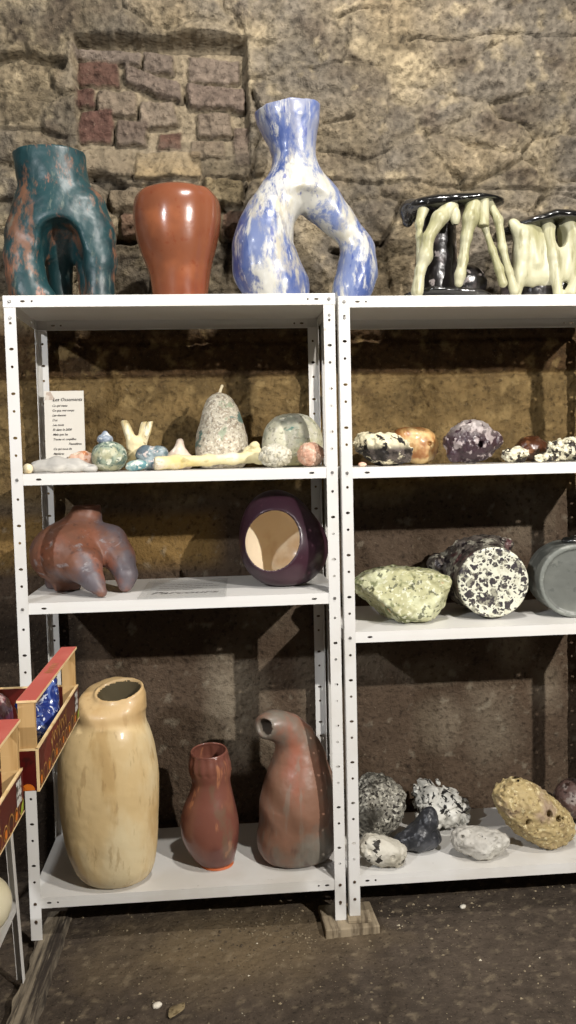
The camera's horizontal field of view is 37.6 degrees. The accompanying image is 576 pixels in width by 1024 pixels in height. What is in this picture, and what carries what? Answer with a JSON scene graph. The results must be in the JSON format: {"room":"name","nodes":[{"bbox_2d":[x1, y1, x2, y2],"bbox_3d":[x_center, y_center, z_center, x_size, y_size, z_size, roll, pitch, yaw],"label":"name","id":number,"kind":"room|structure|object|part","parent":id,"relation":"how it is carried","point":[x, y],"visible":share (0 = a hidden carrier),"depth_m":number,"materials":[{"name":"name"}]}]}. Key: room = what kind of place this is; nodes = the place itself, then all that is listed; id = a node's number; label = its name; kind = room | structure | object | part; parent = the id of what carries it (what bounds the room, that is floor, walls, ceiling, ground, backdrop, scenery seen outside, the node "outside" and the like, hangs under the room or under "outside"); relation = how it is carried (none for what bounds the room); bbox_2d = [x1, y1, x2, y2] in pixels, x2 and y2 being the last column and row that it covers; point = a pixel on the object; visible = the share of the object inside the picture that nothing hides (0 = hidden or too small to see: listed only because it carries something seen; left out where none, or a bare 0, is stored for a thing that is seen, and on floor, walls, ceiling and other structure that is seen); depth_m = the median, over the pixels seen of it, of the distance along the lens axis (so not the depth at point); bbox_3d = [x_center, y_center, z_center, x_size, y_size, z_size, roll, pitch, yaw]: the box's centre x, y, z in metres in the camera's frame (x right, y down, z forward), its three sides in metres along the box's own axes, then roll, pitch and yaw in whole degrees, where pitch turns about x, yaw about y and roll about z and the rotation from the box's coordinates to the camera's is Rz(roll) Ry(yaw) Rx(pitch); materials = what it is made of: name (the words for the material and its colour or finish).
{"room":"art studio","nodes":[
{"label":"art studio","id":0,"kind":"room"},
{"bbox_2d":[0,0,575,871],"bbox_3d":[0.102,-0.520,3.194,5.200,3.780,0.170,-2,4,-4],"label":"wall","id":1,"kind":"structure","parent":0,"point":[416,98],"depth_m":3.14,"materials":[{"name":"stone"}]},
{"bbox_2d":[0,863,575,1023],"bbox_3d":[0.363,1.480,0.609,8.000,0.014,5.700,-2,4,-5],"label":"floor","id":2,"kind":"structure","parent":0,"point":[546,938],"depth_m":2.57,"materials":[{"name":"concrete"}]},
{"bbox_2d":[0,833,24,982],"bbox_3d":[-0.909,1.013,1.803,0.372,0.823,1.308,-2,4,-5],"label":"metal stand","id":3,"kind":"object","parent":2,"relation":"on","point":[14,916],"visible":0.6,"depth_m":2.44,"materials":[{"name":"white paint"}]},
{"bbox_2d":[0,877,11,927],"bbox_3d":[-0.823,1.059,2.275,0.159,0.149,0.160,-2,4,-5],"label":"vessel","id":4,"kind":"object","parent":3,"relation":"on","point":[5,892],"visible":1,"depth_m":2.26,"materials":[{"name":"ceramic"}]},
{"bbox_2d":[0,900,16,946],"bbox_3d":[-0.905,1.178,1.813,0.348,0.026,1.260,-2,4,-5],"label":"shelf","id":5,"kind":"object","parent":3,"relation":"attached to","point":[3,930],"depth_m":2.35,"materials":[{"name":"white metal"}]},
{"bbox_2d":[0,719,24,854],"bbox_3d":[-0.681,0.537,1.465,0.322,0.195,0.510,-2,4,-5],"label":"crate","id":6,"kind":"object","parent":3,"relation":"on","point":[12,810],"visible":1,"depth_m":1.69,"materials":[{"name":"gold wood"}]},
{"bbox_2d":[0,719,19,743],"bbox_3d":[-0.544,0.437,1.470,0.039,0.001,0.502,-2,4,-5],"label":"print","id":7,"kind":"object","parent":6,"relation":"on","point":[7,726],"depth_m":1.67},
{"bbox_3d":[-0.563,0.518,1.718,0.034,0.183,0.014,-2,4,-5],"label":"corner post","id":8,"kind":"part","parent":6,"relation":"part of","materials":[{"name":"beige wood"}]},
{"bbox_3d":[-0.544,0.440,1.470,0.041,0.005,0.504,-2,4,-5],"label":"rail","id":9,"kind":"part","parent":6,"relation":"part of","materials":[{"name":"wood"}]},
{"bbox_3d":[-0.523,0.585,1.481,0.004,0.085,0.500,-2,4,-5],"label":"panel","id":10,"kind":"part","parent":6,"relation":"part of","materials":[{"name":"red wood"}]},
{"bbox_3d":[-0.701,0.573,1.719,0.320,0.085,0.004,-2,4,-5],"label":"panel","id":11,"kind":"part","parent":6,"relation":"part of","materials":[{"name":"wood"}]},
{"bbox_2d":[0,647,79,791],"bbox_3d":[-0.701,0.475,2.001,0.322,0.195,0.510,-2,4,-5],"label":"crate","id":12,"kind":"object","parent":3,"relation":"on","point":[36,761],"visible":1,"depth_m":1.91,"materials":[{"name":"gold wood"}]},
{"bbox_2d":[0,693,12,719],"bbox_3d":[-0.682,0.478,1.901,0.126,0.176,0.194,-2,4,-18],"label":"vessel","id":13,"kind":"object","parent":12,"relation":"on","point":[6,712],"visible":0.27,"depth_m":1.90,"materials":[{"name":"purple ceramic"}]},
{"bbox_3d":[-0.679,0.543,1.754,0.320,0.085,0.004,-2,4,-5],"label":"panel","id":14,"kind":"part","parent":12,"relation":"part of","materials":[{"name":"red wood"}]},
{"bbox_3d":[-0.543,0.487,1.771,0.034,0.183,0.014,-2,4,-5],"label":"corner post","id":15,"kind":"part","parent":12,"relation":"part of","materials":[{"name":"beige wood"}]},
{"bbox_2d":[23,784,34,790],"bbox_3d":[-0.541,0.574,1.765,0.028,0.014,0.001,-2,4,-5],"label":"print","id":16,"kind":"object","parent":12,"relation":"attached to","point":[28,787],"depth_m":1.76},
{"bbox_2d":[14,677,59,744],"bbox_3d":[-0.603,0.482,2.041,0.094,0.159,0.138,-1,4,10],"label":"packet","id":17,"kind":"object","parent":12,"relation":"on","point":[47,707],"visible":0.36,"depth_m":2.03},
{"bbox_3d":[-0.720,0.512,2.255,0.320,0.085,0.004,-2,4,-5],"label":"panel","id":18,"kind":"part","parent":12,"relation":"part of","materials":[{"name":"wood"}]},
{"bbox_3d":[-0.563,0.378,2.007,0.041,0.005,0.504,-2,4,-5],"label":"rail","id":19,"kind":"part","parent":12,"relation":"part of","materials":[{"name":"red wood"}]},
{"bbox_2d":[17,647,75,700],"bbox_3d":[-0.563,0.375,2.006,0.039,0.001,0.502,-2,4,-5],"label":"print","id":20,"kind":"object","parent":12,"relation":"on","point":[38,686],"depth_m":1.96},
{"bbox_3d":[-0.542,0.523,2.017,0.004,0.085,0.500,-2,4,-5],"label":"panel","id":21,"kind":"part","parent":12,"relation":"part of","materials":[{"name":"red wood"}]},
{"bbox_3d":[-0.582,0.457,2.254,0.034,0.183,0.014,-2,4,-5],"label":"corner post","id":22,"kind":"part","parent":12,"relation":"part of","materials":[{"name":"beige wood"}]},
{"bbox_2d":[6,910,71,1023],"bbox_3d":[-0.729,1.381,2.368,0.096,0.031,0.950,-2,4,-5],"label":"wooden plank","id":23,"kind":"object","parent":2,"relation":"on","point":[28,1004],"visible":0.96,"depth_m":2.51,"materials":[{"name":"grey wood"}]},
{"bbox_2d":[2,293,345,940],"bbox_3d":[-0.351,0.322,2.873,1.004,2.002,0.478,-2,4,-5],"label":"metal shelving unit","id":24,"kind":"object","parent":23,"relation":"on","point":[174,874],"visible":0.75,"depth_m":2.71,"materials":[{"name":"white paint"}]},
{"bbox_3d":[-0.815,0.351,2.621,0.036,1.997,0.036,-2,4,-5],"label":"post","id":25,"kind":"part","parent":24,"relation":"part of","materials":[{"name":"grey metal"}]},
{"bbox_2d":[23,464,32,473],"bbox_3d":[-0.801,-0.134,2.610,0.032,0.032,0.030,-2,4,-5],"label":"ball","id":26,"kind":"object","parent":24,"relation":"on","point":[27,468],"visible":0.97,"depth_m":2.60,"materials":[{"name":"beige ceramic"}]},
{"bbox_3d":[-0.850,0.325,3.049,0.036,1.997,0.036,-2,4,-5],"label":"post","id":27,"kind":"part","parent":24,"relation":"part of","materials":[{"name":"white metal"}]},
{"bbox_2d":[2,144,117,295],"bbox_3d":[-0.738,-0.913,2.764,0.366,0.493,0.266,-2,4,-5],"label":"vase","id":28,"kind":"object","parent":24,"relation":"on","point":[57,221],"visible":0.91,"depth_m":2.67,"materials":[{"name":"teal ceramic"}]},
{"bbox_2d":[44,391,84,458],"bbox_3d":[-0.782,-0.283,2.972,0.137,0.283,0.015,-2,4,-5],"label":"printed card","id":29,"kind":"object","parent":24,"relation":"on","point":[63,410],"visible":0.89,"depth_m":2.97,"materials":[{"name":"white paper"}]},
{"bbox_2d":[31,456,97,472],"bbox_3d":[-0.698,-0.149,2.638,0.207,0.054,0.052,-2,4,-5],"label":"bone","id":30,"kind":"object","parent":24,"relation":"on","point":[55,464],"visible":1,"depth_m":2.62},
{"bbox_2d":[68,451,92,471],"bbox_3d":[-0.680,-0.167,2.784,0.091,0.070,0.062,-2,4,-5],"label":"clay lump","id":31,"kind":"object","parent":24,"relation":"on","point":[85,456],"visible":0.33,"depth_m":2.76,"materials":[{"name":"pink ceramic"}]},
{"bbox_2d":[29,505,137,596],"bbox_3d":[-0.680,0.122,2.816,0.371,0.284,0.246,0,4,23],"label":"vessel","id":32,"kind":"object","parent":24,"relation":"on","point":[71,553],"visible":1,"depth_m":2.76,"materials":[{"name":"brown ceramic"}]},
{"bbox_2d":[82,591,112,595],"bbox_3d":[-0.620,0.266,2.760,0.090,0.001,0.060,-4,4,-33],"label":"paper slip","id":33,"kind":"object","parent":24,"relation":"on","point":[108,592],"visible":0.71,"depth_m":2.75,"materials":[{"name":"white paper"}]},
{"bbox_2d":[57,677,158,888],"bbox_3d":[-0.580,0.874,2.753,0.321,0.655,0.255,-1,4,1],"label":"vase","id":34,"kind":"object","parent":24,"relation":"on","point":[108,768],"visible":0.99,"depth_m":2.66,"materials":[{"name":"beige ceramic"}]},
{"bbox_2d":[91,431,126,470],"bbox_3d":[-0.579,-0.197,2.740,0.116,0.132,0.110,-2,4,-5],"label":"gourd","id":35,"kind":"object","parent":24,"relation":"on","point":[108,455],"visible":0.98,"depth_m":2.70,"materials":[{"name":"green ceramic"}]},
{"bbox_3d":[-0.591,-0.240,2.736,0.052,0.045,0.048,-2,4,-5],"label":"knob","id":36,"kind":"part","parent":35,"relation":"part of","materials":[{"name":"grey ceramic"}]},
{"bbox_2d":[121,420,152,470],"bbox_3d":[-0.499,-0.222,2.815,0.107,0.167,0.061,-2,4,-5],"label":"bone","id":37,"kind":"object","parent":24,"relation":"on","point":[133,442],"visible":0.7,"depth_m":2.80},
{"bbox_2d":[126,459,148,470],"bbox_3d":[-0.476,-0.147,2.670,0.072,0.036,0.045,-2,4,-5],"label":"clay lump","id":38,"kind":"object","parent":24,"relation":"on","point":[135,465],"visible":1,"depth_m":2.65,"materials":[{"name":"teal ceramic"}]},
{"bbox_2d":[135,445,167,470],"bbox_3d":[-0.444,-0.178,2.766,0.107,0.084,0.070,-2,4,-5],"label":"clay lump","id":39,"kind":"object","parent":24,"relation":"on","point":[147,453],"visible":0.7,"depth_m":2.74,"materials":[{"name":"teal ceramic"}]},
{"bbox_3d":[-0.373,-0.659,2.810,1.004,0.035,0.469,-2,4,-5],"label":"shelf","id":40,"kind":"part","parent":24,"relation":"part of","materials":[{"name":"grey metal"}]},
{"bbox_3d":[-0.361,-0.125,2.845,0.998,0.035,0.463,-2,4,-5],"label":"shelf","id":41,"kind":"part","parent":24,"relation":"part of","materials":[{"name":"white metal"}]},
{"bbox_2d":[133,182,220,293],"bbox_3d":[-0.361,-0.867,2.785,0.285,0.381,0.264,-2,4,-5],"label":"vase","id":42,"kind":"object","parent":24,"relation":"on","point":[177,224],"visible":0.93,"depth_m":2.69,"materials":[{"name":"ceramic"}]},
{"bbox_3d":[-0.352,0.272,2.870,0.998,0.035,0.463,-2,4,-5],"label":"shelf","id":43,"kind":"part","parent":24,"relation":"part of","materials":[{"name":"white metal"}]},
{"bbox_2d":[168,438,191,469],"bbox_3d":[-0.370,-0.196,2.857,0.107,0.104,0.082,-2,4,-5],"label":"cone","id":44,"kind":"object","parent":24,"relation":"on","point":[179,448],"visible":0.39,"depth_m":2.84,"materials":[{"name":"white ceramic"}]},
{"bbox_2d":[145,581,225,597],"bbox_3d":[-0.334,0.256,2.818,0.250,0.001,0.320,-2,4,-3],"label":"printed page","id":45,"kind":"object","parent":24,"relation":"on","point":[206,588],"visible":1,"depth_m":2.80,"materials":[{"name":"white paper"}]},
{"bbox_3d":[-0.331,1.203,2.930,0.998,0.035,0.463,-2,4,-5],"label":"shelf","id":46,"kind":"part","parent":24,"relation":"part of","materials":[{"name":"white metal"}]},
{"bbox_2d":[154,441,261,469],"bbox_3d":[-0.250,-0.184,2.753,0.386,0.088,0.068,-3,4,-22],"label":"bone","id":47,"kind":"object","parent":24,"relation":"on","point":[250,454],"visible":0.89,"depth_m":2.73},
{"bbox_2d":[180,742,238,870],"bbox_3d":[-0.265,0.988,2.849,0.198,0.400,0.179,-2,4,-5],"label":"bud vase","id":48,"kind":"object","parent":24,"relation":"on","point":[209,821],"visible":1,"depth_m":2.79,"materials":[{"name":"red ceramic"}]},
{"bbox_2d":[195,385,247,467],"bbox_3d":[-0.230,-0.295,2.923,0.182,0.287,0.174,-2,4,-5],"label":"gourd","id":49,"kind":"object","parent":24,"relation":"on","point":[221,429],"visible":0.92,"depth_m":2.86,"materials":[{"name":"white ceramic"}]},
{"bbox_2d":[258,443,291,467],"bbox_3d":[-0.041,-0.181,2.719,0.109,0.078,0.100,-2,4,-5],"label":"gourd","id":50,"kind":"object","parent":24,"relation":"on","point":[271,455],"visible":1,"depth_m":2.69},
{"bbox_2d":[239,490,327,585],"bbox_3d":[-0.012,0.085,2.862,0.296,0.322,0.238,0,4,16],"label":"vessel","id":51,"kind":"object","parent":24,"relation":"on","point":[282,542],"visible":1,"depth_m":2.80,"materials":[{"name":"ceramic"}]},
{"bbox_2d":[262,413,322,466],"bbox_3d":[0.015,-0.248,2.925,0.213,0.182,0.204,-2,4,-5],"label":"rock","id":52,"kind":"object","parent":24,"relation":"on","point":[292,430],"visible":0.7,"depth_m":2.85,"materials":[{"name":"ceramic"}]},
{"bbox_2d":[255,709,333,867],"bbox_3d":[0.025,0.918,2.884,0.276,0.521,0.259,-2,4,-5],"label":"vase","id":53,"kind":"object","parent":24,"relation":"on","point":[295,829],"visible":0.96,"depth_m":2.80,"materials":[{"name":"brown ceramic"}]},
{"bbox_2d":[232,97,377,300],"bbox_3d":[0.057,-1.011,2.796,0.492,0.649,0.231,-2,4,-5],"label":"vase","id":54,"kind":"object","parent":24,"relation":"on","point":[265,258],"visible":0.95,"depth_m":2.73,"materials":[{"name":"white ceramic"}]},
{"bbox_2d":[297,442,323,466],"bbox_3d":[0.073,-0.185,2.728,0.088,0.080,0.085,-2,4,-5],"label":"rock","id":55,"kind":"object","parent":24,"relation":"on","point":[310,454],"visible":1,"depth_m":2.70,"materials":[{"name":"pink stone"}]},
{"bbox_3d":[0.113,0.298,3.126,0.036,1.997,0.036,-2,4,-5],"label":"post","id":56,"kind":"part","parent":24,"relation":"part of","materials":[{"name":"grey metal"}]},
{"bbox_3d":[0.147,0.324,2.697,0.036,1.997,0.036,-2,4,-5],"label":"post","id":57,"kind":"part","parent":24,"relation":"part of","materials":[{"name":"grey metal"}]},
{"bbox_2d":[152,1001,161,1008],"bbox_3d":[-0.366,1.379,2.369,0.028,0.016,0.022,-3,4,-27],"label":"pebble","id":58,"kind":"object","parent":2,"relation":"on","point":[156,1005],"visible":1,"depth_m":2.36,"materials":[{"name":"white stone"}]},
{"bbox_2d":[168,1002,184,1018],"bbox_3d":[-0.307,1.381,2.350,0.038,0.012,0.075,0,4,24],"label":"pebble","id":59,"kind":"object","parent":2,"relation":"on","point":[174,1010],"visible":1,"depth_m":2.35,"materials":[{"name":"beige stone"}]},
{"bbox_2d":[60,884,575,1023],"bbox_3d":[0.213,1.356,2.599,1.768,0.018,0.896,-2,4,-5],"label":"gravel","id":60,"kind":"object","parent":2,"relation":"on","point":[220,931],"visible":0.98,"depth_m":2.69,"materials":[{"name":"black gravel"}]},
{"bbox_2d":[318,901,379,938],"bbox_3d":[0.198,1.337,2.775,0.176,0.034,0.155,-2,4,-7],"label":"wooden block","id":61,"kind":"object","parent":2,"relation":"on","point":[332,928],"visible":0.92,"depth_m":2.71,"materials":[{"name":"brown wood"}]},
{"bbox_2d":[346,903,371,922],"bbox_3d":[0.230,1.313,2.775,0.075,0.011,0.105,-1,4,-2],"label":"wooden shim","id":62,"kind":"object","parent":61,"relation":"on","point":[365,917],"visible":0.74,"depth_m":2.74,"materials":[{"name":"brown wood"}]},
{"bbox_2d":[320,294,575,915],"bbox_3d":[0.657,0.293,2.953,1.002,1.982,0.474,-2,4,-5],"label":"metal shelving unit","id":63,"kind":"object","parent":62,"relation":"on","point":[523,857],"visible":0.77,"depth_m":2.75,"materials":[{"name":"white paint"}]},
{"bbox_3d":[0.159,0.293,3.129,0.036,1.981,0.036,-2,4,-5],"label":"post","id":64,"kind":"part","parent":63,"relation":"part of","materials":[{"name":"grey metal"}]},
{"bbox_3d":[0.194,0.320,2.701,0.036,1.981,0.036,-2,4,-5],"label":"post","id":65,"kind":"part","parent":63,"relation":"part of","materials":[{"name":"white metal"}]},
{"bbox_2d":[358,462,366,466],"bbox_3d":[0.237,-0.151,2.698,0.027,0.015,0.020,-2,4,-5],"label":"pebble","id":66,"kind":"object","parent":63,"relation":"on","point":[361,464],"visible":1,"depth_m":2.69,"materials":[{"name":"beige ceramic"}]},
{"bbox_2d":[344,772,406,835],"bbox_3d":[0.310,1.044,3.012,0.222,0.228,0.186,-2,4,-5],"label":"speckled rock","id":67,"kind":"object","parent":63,"relation":"on","point":[382,806],"visible":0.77,"depth_m":2.94,"materials":[{"name":"grey stone"}]},
{"bbox_2d":[352,431,413,465],"bbox_3d":[0.311,-0.208,2.779,0.206,0.114,0.144,-2,4,-5],"label":"rock","id":68,"kind":"object","parent":63,"relation":"on","point":[381,449],"visible":1,"depth_m":2.73,"materials":[{"name":"white stone"}]},
{"bbox_2d":[359,833,406,867],"bbox_3d":[0.311,1.119,2.809,0.172,0.103,0.112,-2,4,-5],"label":"rock","id":69,"kind":"object","parent":63,"relation":"on","point":[382,851],"visible":0.99,"depth_m":2.77,"materials":[{"name":"white stone"}]},
{"bbox_2d":[355,564,451,622],"bbox_3d":[0.381,0.274,2.869,0.339,0.184,0.233,-2,4,-5],"label":"rock","id":70,"kind":"object","parent":63,"relation":"on","point":[404,594],"visible":1,"depth_m":2.80,"materials":[{"name":"stone"}]},
{"bbox_2d":[393,427,438,464],"bbox_3d":[0.437,-0.229,2.931,0.170,0.130,0.109,-2,4,-5],"label":"rock","id":71,"kind":"object","parent":63,"relation":"on","point":[425,444],"visible":0.71,"depth_m":2.89,"materials":[{"name":"orange stone"}]},
{"bbox_2d":[393,806,441,852],"bbox_3d":[0.443,1.087,2.901,0.172,0.151,0.101,-2,4,-5],"label":"rock","id":72,"kind":"object","parent":63,"relation":"on","point":[421,835],"visible":0.92,"depth_m":2.87,"materials":[{"name":"black stone"}]},
{"bbox_2d":[411,778,470,829],"bbox_3d":[0.562,1.059,3.083,0.219,0.177,0.163,-2,4,-5],"label":"rock","id":73,"kind":"object","parent":63,"relation":"on","point":[453,810],"visible":0.81,"depth_m":3.04,"materials":[{"name":"white stone"}]},
{"bbox_3d":[0.635,-0.678,2.891,0.998,0.035,0.463,-2,4,-5],"label":"shelf","id":74,"kind":"part","parent":63,"relation":"part of","materials":[{"name":"grey metal"}]},
{"bbox_3d":[0.659,0.372,2.958,0.998,0.035,0.463,-2,4,-5],"label":"shelf","id":75,"kind":"part","parent":63,"relation":"part of","materials":[{"name":"white metal"}]},
{"bbox_3d":[0.677,1.168,3.010,0.998,0.035,0.463,-2,4,-5],"label":"shelf","id":76,"kind":"part","parent":63,"relation":"part of","materials":[{"name":"white metal"}]},
{"bbox_3d":[0.647,-0.150,2.925,0.998,0.035,0.463,-2,4,-5],"label":"shelf","id":77,"kind":"part","parent":63,"relation":"part of","materials":[{"name":"grey metal"}]},
{"bbox_2d":[398,192,519,295],"bbox_3d":[0.556,-0.872,2.828,0.377,0.344,0.252,-2,4,-5],"label":"sculpture","id":78,"kind":"object","parent":63,"relation":"on","point":[438,270],"visible":0.89,"depth_m":2.73,"materials":[{"name":"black ceramic"}]},
{"bbox_3d":[0.435,-0.855,2.748,0.049,0.286,0.035,-4,4,-33],"label":"leg","id":79,"kind":"part","parent":78,"relation":"part of","materials":[{"name":"beige ceramic"}]},
{"bbox_3d":[0.473,-0.850,2.731,0.163,0.316,0.073,-2,4,-5],"label":"leg","id":80,"kind":"part","parent":78,"relation":"part of","materials":[{"name":"beige ceramic"}]},
{"bbox_3d":[0.543,-0.994,2.822,0.359,0.099,0.246,-2,4,-5],"label":"seat","id":81,"kind":"part","parent":78,"relation":"part of","materials":[{"name":"black ceramic"}]},
{"bbox_3d":[0.580,-0.869,2.736,0.096,0.287,0.064,-2,4,-5],"label":"leg","id":82,"kind":"part","parent":78,"relation":"part of","materials":[{"name":"beige ceramic"}]},
{"bbox_3d":[0.664,-0.868,2.750,0.091,0.280,0.044,1,4,29],"label":"leg","id":83,"kind":"part","parent":78,"relation":"part of","materials":[{"name":"beige ceramic"}]},
{"bbox_3d":[0.696,-0.864,2.762,0.111,0.322,0.041,0,4,16],"label":"leg","id":84,"kind":"part","parent":78,"relation":"part of","materials":[{"name":"beige ceramic"}]},
{"bbox_2d":[442,419,502,463],"bbox_3d":[0.616,-0.236,2.833,0.204,0.149,0.141,-2,4,-7],"label":"rock","id":85,"kind":"object","parent":63,"relation":"on","point":[473,441],"visible":1,"depth_m":2.79,"materials":[{"name":"purple stone"}]},
{"bbox_2d":[426,534,527,616],"bbox_3d":[0.653,0.218,2.956,0.309,0.273,0.268,-1,4,-1],"label":"speckled rock","id":86,"kind":"object","parent":63,"relation":"on","point":[488,579],"visible":0.93,"depth_m":2.83,"materials":[{"name":"white stone"}]},
{"bbox_2d":[450,824,509,859],"bbox_3d":[0.646,1.110,2.855,0.199,0.101,0.129,-2,4,-5],"label":"rock","id":87,"kind":"object","parent":63,"relation":"on","point":[478,842],"visible":1,"depth_m":2.82,"materials":[{"name":"white stone"}]},
{"bbox_2d":[501,446,529,462],"bbox_3d":[0.758,-0.193,2.830,0.091,0.057,0.067,-2,4,-5],"label":"fragment","id":88,"kind":"object","parent":63,"relation":"on","point":[516,454],"visible":1,"depth_m":2.81,"materials":[{"name":"white stone"}]},
{"bbox_2d":[514,436,547,461],"bbox_3d":[0.864,-0.224,3.007,0.129,0.092,0.094,-2,4,-5],"label":"rock","id":89,"kind":"object","parent":63,"relation":"on","point":[536,445],"visible":0.59,"depth_m":2.97,"materials":[{"name":"brown stone"}]},
{"bbox_2d":[492,209,575,294],"bbox_3d":[0.916,-0.863,2.901,0.438,0.300,0.284,-2,4,-5],"label":"sculpture","id":90,"kind":"object","parent":63,"relation":"on","point":[544,244],"visible":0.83,"depth_m":2.79,"materials":[{"name":"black ceramic"}]},
{"bbox_3d":[0.914,-0.971,2.895,0.439,0.084,0.287,-2,4,-5],"label":"seat","id":91,"kind":"part","parent":90,"relation":"part of","materials":[{"name":"black ceramic"}]},
{"bbox_3d":[0.828,-0.840,2.837,0.203,0.267,0.115,-2,4,-5],"label":"leg","id":92,"kind":"part","parent":90,"relation":"part of","materials":[{"name":"beige ceramic"}]},
{"bbox_3d":[0.921,-0.840,2.831,0.166,0.263,0.112,-2,4,-5],"label":"leg","id":93,"kind":"part","parent":90,"relation":"part of","materials":[{"name":"beige ceramic"}]},
{"bbox_2d":[492,776,575,849],"bbox_3d":[0.846,1.033,2.927,0.285,0.236,0.191,-2,4,-5],"label":"rock","id":94,"kind":"object","parent":63,"relation":"on","point":[531,813],"visible":1,"depth_m":2.86,"materials":[{"name":"yellow stone"}]},
{"bbox_2d":[535,452,559,461],"bbox_3d":[0.856,-0.182,2.807,0.090,0.034,0.048,-2,4,-5],"label":"fragment","id":95,"kind":"object","parent":63,"relation":"on","point":[547,456],"visible":1,"depth_m":2.79,"materials":[{"name":"white stone"}]},
{"bbox_2d":[527,540,575,616],"bbox_3d":[0.966,0.226,2.917,0.250,0.247,0.172,-1,4,1],"label":"cylinder","id":96,"kind":"object","parent":63,"relation":"on","point":[551,570],"visible":0.96,"depth_m":2.84,"materials":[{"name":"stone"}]},
{"bbox_2d":[561,535,575,543],"bbox_3d":[0.966,0.097,2.885,0.073,0.036,0.051,-2,4,-5],"label":"pebble","id":97,"kind":"object","parent":96,"relation":"on","point":[572,538],"visible":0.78,"depth_m":2.87,"materials":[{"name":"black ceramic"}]},
{"bbox_2d":[545,437,575,460],"bbox_3d":[0.967,-0.215,2.886,0.200,0.085,0.096,-2,4,-10],"label":"rock","id":98,"kind":"object","parent":63,"relation":"on","point":[566,447],"visible":0.82,"depth_m":2.86,"materials":[{"name":"white stone"}]},
{"bbox_2d":[552,778,575,819],"bbox_3d":[1.054,1.059,3.122,0.155,0.151,0.143,-2,4,-5],"label":"rock","id":99,"kind":"object","parent":63,"relation":"on","point":[565,791],"visible":0.82,"depth_m":3.08,"materials":[{"name":"stone"}]}
]}

